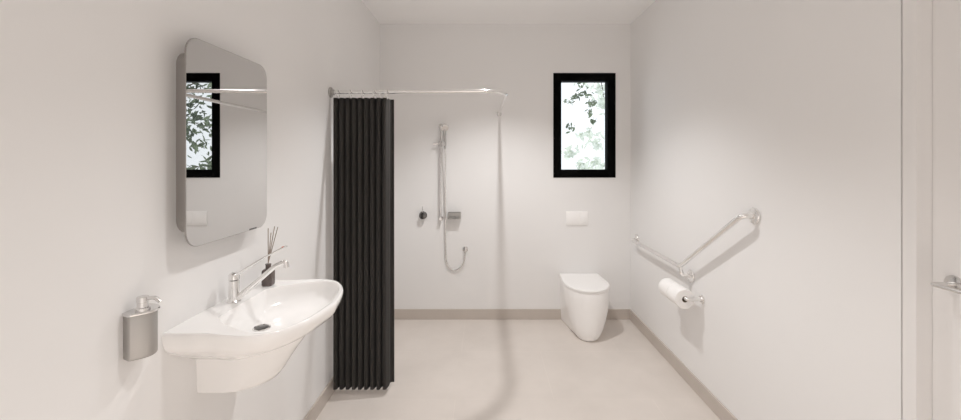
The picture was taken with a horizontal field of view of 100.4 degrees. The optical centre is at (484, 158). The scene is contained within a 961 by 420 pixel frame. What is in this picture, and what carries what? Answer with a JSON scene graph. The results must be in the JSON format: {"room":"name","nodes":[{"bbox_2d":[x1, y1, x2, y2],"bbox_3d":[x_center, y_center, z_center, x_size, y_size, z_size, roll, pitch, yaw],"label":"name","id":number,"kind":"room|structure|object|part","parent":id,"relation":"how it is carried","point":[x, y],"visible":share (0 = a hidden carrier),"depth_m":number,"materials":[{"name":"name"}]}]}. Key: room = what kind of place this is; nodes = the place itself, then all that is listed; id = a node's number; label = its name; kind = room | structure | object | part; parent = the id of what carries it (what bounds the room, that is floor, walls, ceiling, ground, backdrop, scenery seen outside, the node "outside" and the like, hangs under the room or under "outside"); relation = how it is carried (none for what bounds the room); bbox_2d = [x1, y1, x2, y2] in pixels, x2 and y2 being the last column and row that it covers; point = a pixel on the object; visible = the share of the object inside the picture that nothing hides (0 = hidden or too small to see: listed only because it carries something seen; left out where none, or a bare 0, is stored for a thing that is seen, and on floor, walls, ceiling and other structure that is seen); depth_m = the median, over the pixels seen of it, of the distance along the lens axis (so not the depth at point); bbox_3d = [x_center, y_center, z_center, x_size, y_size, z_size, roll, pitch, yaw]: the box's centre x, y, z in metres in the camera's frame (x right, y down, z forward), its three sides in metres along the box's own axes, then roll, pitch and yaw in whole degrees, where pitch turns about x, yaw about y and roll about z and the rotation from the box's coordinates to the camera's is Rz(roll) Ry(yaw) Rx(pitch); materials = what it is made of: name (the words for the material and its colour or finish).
{"room":"accessible bathroom","nodes":[
{"label":"accessible bathroom","id":0,"kind":"room"},
{"bbox_2d":[0,0,379,419],"bbox_3d":[-1.021,0.114,1.355,0.120,2.700,4.611,0,0,0],"label":"wall","id":1,"kind":"structure","parent":0,"point":[88,226],"depth_m":1.09,"materials":[{"name":"paint"}]},
{"bbox_2d":[122,295,161,361],"bbox_3d":[-0.920,0.452,1.091,0.082,0.164,0.086,0,0,0],"label":"soap dispenser","id":2,"kind":"object","parent":1,"relation":"attached to","point":[140,323],"visible":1,"depth_m":1.07,"materials":[{"name":"metal"}]},
{"bbox_3d":[-0.929,0.412,1.091,0.064,0.007,0.086,0,0,0],"label":"plate","id":3,"kind":"part","parent":2,"relation":"part of","materials":[{"name":"silver metal"}]},
{"bbox_3d":[-0.901,0.380,1.083,0.045,0.020,0.010,0,0,-8],"label":"pump spout","id":4,"kind":"part","parent":2,"relation":"part of","materials":[{"name":"silver metal"}]},
{"bbox_2d":[176,38,266,245],"bbox_3d":[-0.930,-0.052,1.427,0.062,0.651,0.447,0,0,0],"label":"mirror","id":5,"kind":"object","parent":1,"relation":"attached to","point":[221,94],"visible":1,"depth_m":1.35,"materials":[{"name":"silver metal"}]},
{"bbox_2d":[162,279,342,392],"bbox_3d":[-0.750,0.652,1.453,0.421,0.265,0.565,0,0,0],"label":"basin","id":6,"kind":"object","parent":1,"relation":"attached to","point":[245,344],"visible":0.98,"depth_m":1.34,"materials":[{"name":"white ceramic"}]},
{"bbox_2d":[227,245,288,303],"bbox_3d":[-0.824,0.417,1.455,0.222,0.206,0.044,0,0,0],"label":"tap","id":7,"kind":"object","parent":6,"relation":"on","point":[234,294],"visible":1,"depth_m":1.45,"materials":[{"name":"metal"}]},
{"bbox_2d":[227,272,240,303],"bbox_3d":[-0.913,0.466,1.455,0.044,0.107,0.044,0,0,0],"label":"tap","id":8,"kind":"object","parent":7,"relation":"attached to","point":[234,294],"depth_m":1.44,"materials":[{"name":"metal"}]},
{"bbox_3d":[-0.816,0.372,1.455,0.190,0.116,0.020,0,0,0],"label":"lever","id":9,"kind":"part","parent":7,"relation":"part of","materials":[{"name":"metal"}]},
{"bbox_3d":[-0.811,0.442,1.455,0.197,0.150,0.021,0,0,0],"label":"spout","id":10,"kind":"part","parent":7,"relation":"part of","materials":[{"name":"metal"}]},
{"bbox_2d":[261,226,277,285],"bbox_3d":[-0.889,0.399,1.649,0.051,0.240,0.045,0,0,0],"label":"reed diffuser","id":11,"kind":"object","parent":6,"relation":"on","point":[269,280],"visible":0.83,"depth_m":1.64,"materials":[{"name":"brown glass"}]},
{"bbox_2d":[261,263,274,285],"bbox_3d":[-0.893,0.475,1.648,0.042,0.088,0.042,0,0,0],"label":"bottle","id":12,"kind":"object","parent":11,"relation":"attached to","point":[269,280],"depth_m":1.63,"materials":[{"name":"brown glass"}]},
{"bbox_2d":[303,377,334,419],"bbox_3d":[-0.955,1.418,1.355,0.012,0.092,4.611,0,0,0],"label":"baseboard","id":13,"kind":"structure","parent":1,"relation":"attached to","point":[315,410],"depth_m":2.31,"materials":[{"name":"tile"}]},
{"bbox_2d":[380,24,630,308],"bbox_3d":[0.185,0.114,3.721,2.533,2.700,0.120,0,0,0],"label":"wall","id":14,"kind":"structure","parent":0,"point":[515,232],"depth_m":3.66,"materials":[{"name":"paint"}]},
{"bbox_2d":[328,87,507,115],"bbox_3d":[-0.405,-0.414,3.042,1.112,0.066,1.238,0,0,0],"label":"rail","id":15,"kind":"object","parent":14,"relation":"attached to","point":[331,92],"visible":1,"depth_m":2.45,"materials":[{"name":"metal"}]},
{"bbox_2d":[333,89,393,389],"bbox_3d":[-0.756,0.495,2.474,0.370,1.851,0.114,0,0,-6],"label":"shower curtain","id":16,"kind":"object","parent":15,"relation":"hanging from","point":[363,128],"visible":0.96,"depth_m":2.47,"materials":[{"name":"grey fabric"}]},
{"bbox_2d":[419,206,426,218],"bbox_3d":[-0.566,0.490,3.635,0.072,0.121,0.053,0,0,0],"label":"shower mixer","id":17,"kind":"object","parent":14,"relation":"attached to","point":[422,215],"visible":1,"depth_m":3.61,"materials":[{"name":"silver metal"}]},
{"bbox_3d":[-0.566,0.514,3.635,0.072,0.072,0.053,0,0,0],"label":"mixer knob","id":18,"kind":"part","parent":17,"relation":"part of","materials":[{"name":"silver metal"}]},
{"bbox_2d":[433,123,467,270],"bbox_3d":[-0.310,0.349,3.591,0.311,1.341,0.140,0,0,0],"label":"shower","id":19,"kind":"object","parent":14,"relation":"attached to","point":[444,127],"visible":1,"depth_m":3.61,"materials":[{"name":"silver metal"}]},
{"bbox_3d":[-0.402,0.113,3.617,0.018,0.867,0.018,0,0,0],"label":"slide rail","id":20,"kind":"part","parent":19,"relation":"part of","materials":[{"name":"silver metal"}]},
{"bbox_2d":[448,212,460,218],"bbox_3d":[-0.277,0.512,3.626,0.116,0.057,0.070,0,0,0],"label":"soap tray","id":21,"kind":"object","parent":14,"relation":"attached to","point":[451,215],"visible":1,"depth_m":3.59,"materials":[{"name":"metal"}]},
{"bbox_2d":[394,309,629,318],"bbox_3d":[0.185,1.418,3.655,2.269,0.092,0.012,0,0,0],"label":"baseboard","id":22,"kind":"structure","parent":14,"relation":"attached to","point":[398,313],"depth_m":3.65,"materials":[{"name":"tile"}]},
{"bbox_2d":[566,211,587,224],"bbox_3d":[0.841,0.540,3.654,0.198,0.128,0.014,0,0,0],"label":"flush plate","id":23,"kind":"object","parent":14,"relation":"attached to","point":[572,217],"visible":1,"depth_m":3.65,"materials":[{"name":"white plastic"}]},
{"bbox_2d":[553,73,615,177],"bbox_3d":[0.909,-0.308,3.700,0.569,0.957,0.091,0,0,0],"label":"window","id":24,"kind":"structure","parent":14,"relation":"in","point":[609,79],"depth_m":3.65,"materials":[{"name":"black metal"}]},
{"bbox_2d":[362,0,655,23],"bbox_3d":[0.185,-1.286,1.355,2.533,0.100,4.851,0,0,0],"label":"ceiling","id":25,"kind":"structure","parent":0,"point":[384,11],"depth_m":3.33,"materials":[{"name":"paint"}]},
{"bbox_2d":[316,319,719,419],"bbox_3d":[0.185,1.514,1.355,2.533,0.100,4.851,0,0,0],"label":"floor","id":26,"kind":"structure","parent":0,"point":[445,369],"depth_m":2.66,"materials":[{"name":"tile"}]},
{"bbox_2d":[559,273,609,341],"bbox_3d":[0.857,1.254,3.414,0.384,0.420,0.494,0,0,0],"label":"toilet","id":27,"kind":"object","parent":26,"relation":"on","point":[584,297],"visible":1,"depth_m":3.23,"materials":[{"name":"white ceramic"}]},
{"bbox_3d":[0.857,1.053,3.415,0.384,0.018,0.484,0,0,0],"label":"lid","id":28,"kind":"part","parent":27,"relation":"part of","materials":[{"name":"white plastic"}]},
{"bbox_3d":[0.857,1.069,3.416,0.382,0.011,0.482,0,0,0],"label":"seat","id":29,"kind":"part","parent":27,"relation":"part of","materials":[{"name":"white plastic"}]},
{"bbox_2d":[631,0,902,419],"bbox_3d":[1.392,0.114,1.355,0.120,2.700,4.611,0,0,0],"label":"wall","id":30,"kind":"structure","parent":0,"point":[791,111],"depth_m":1.83,"materials":[{"name":"paint"}]},
{"bbox_2d":[630,309,737,419],"bbox_3d":[1.326,1.418,2.472,0.012,0.092,2.378,0,0,0],"label":"baseboard","id":31,"kind":"structure","parent":30,"relation":"attached to","point":[702,391],"depth_m":2.63,"materials":[{"name":"tile"}]},
{"bbox_2d":[682,295,704,303],"bbox_3d":[1.275,0.858,2.586,0.114,0.054,0.331,0,0,0],"label":"toilet roll holder","id":32,"kind":"object","parent":30,"relation":"attached to","point":[701,298],"visible":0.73,"depth_m":2.44,"materials":[{"name":"metal"}]},
{"bbox_2d":[658,278,677,297],"bbox_3d":[1.232,0.864,2.647,0.120,0.120,0.121,0,0,0],"label":"toilet roll","id":33,"kind":"object","parent":32,"relation":"attached to","point":[663,285],"visible":0.42,"depth_m":2.64,"materials":[{"name":"paper"}]},
{"bbox_2d":[667,284,693,308],"bbox_3d":[1.232,0.864,2.523,0.120,0.120,0.121,0,0,0],"label":"toilet roll","id":34,"kind":"object","parent":32,"relation":"attached to","point":[675,292],"visible":0.96,"depth_m":2.46,"materials":[{"name":"paper"}]},
{"bbox_3d":[1.275,0.858,2.590,0.108,0.023,0.310,0,0,0],"label":"holder arm","id":35,"kind":"part","parent":32,"relation":"part of","materials":[{"name":"metal"}]},
{"bbox_2d":[631,207,759,282],"bbox_3d":[1.293,0.517,2.734,0.074,0.556,1.604,0,0,0],"label":"grab bar","id":36,"kind":"object","parent":30,"relation":"attached to","point":[753,214],"visible":1,"depth_m":2.33,"materials":[{"name":"metal"}]},
{"bbox_3d":[1.292,0.730,2.588,0.075,0.075,0.032,0,0,21],"label":"support post","id":37,"kind":"part","parent":36,"relation":"part of","materials":[{"name":"metal"}]},
{"bbox_2d":[903,0,960,419],"bbox_3d":[1.376,0.410,0.786,0.152,2.108,0.989,0,0,0],"label":"door","id":38,"kind":"structure","parent":30,"relation":"in","point":[931,28],"depth_m":1.23,"materials":[{"name":"paint"}]},
{"bbox_3d":[1.391,0.410,0.786,0.122,2.108,0.989,0,0,0],"label":"frame","id":39,"kind":"part","parent":38,"relation":"part of","materials":[{"name":"paint"}]},
{"bbox_3d":[1.336,0.366,1.111,0.072,0.012,0.136,0,0,0],"label":"handle","id":40,"kind":"part","parent":38,"relation":"part of","materials":[{"name":"silver metal"}]},
{"label":"outside","id":41,"kind":"structure","parent":0,"visible":0},
{"bbox_2d":[561,83,604,168],"bbox_3d":[3.700,-0.982,13.966,2.225,4.896,1.653,0,0,0],"label":"shrub","id":42,"kind":"object","parent":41,"point":[569,153],"visible":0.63,"depth_m":13.94,"materials":[{"name":"green plant"}]},
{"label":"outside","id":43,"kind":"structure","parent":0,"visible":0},
{"bbox_2d":[563,83,596,133],"bbox_3d":[3.413,-0.231,7.125,4.223,3.413,1.923,0,0,0],"label":"tree","id":44,"kind":"object","parent":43,"point":[576,95],"visible":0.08,"depth_m":6.80,"materials":[{"name":"green plant"}]}
]}

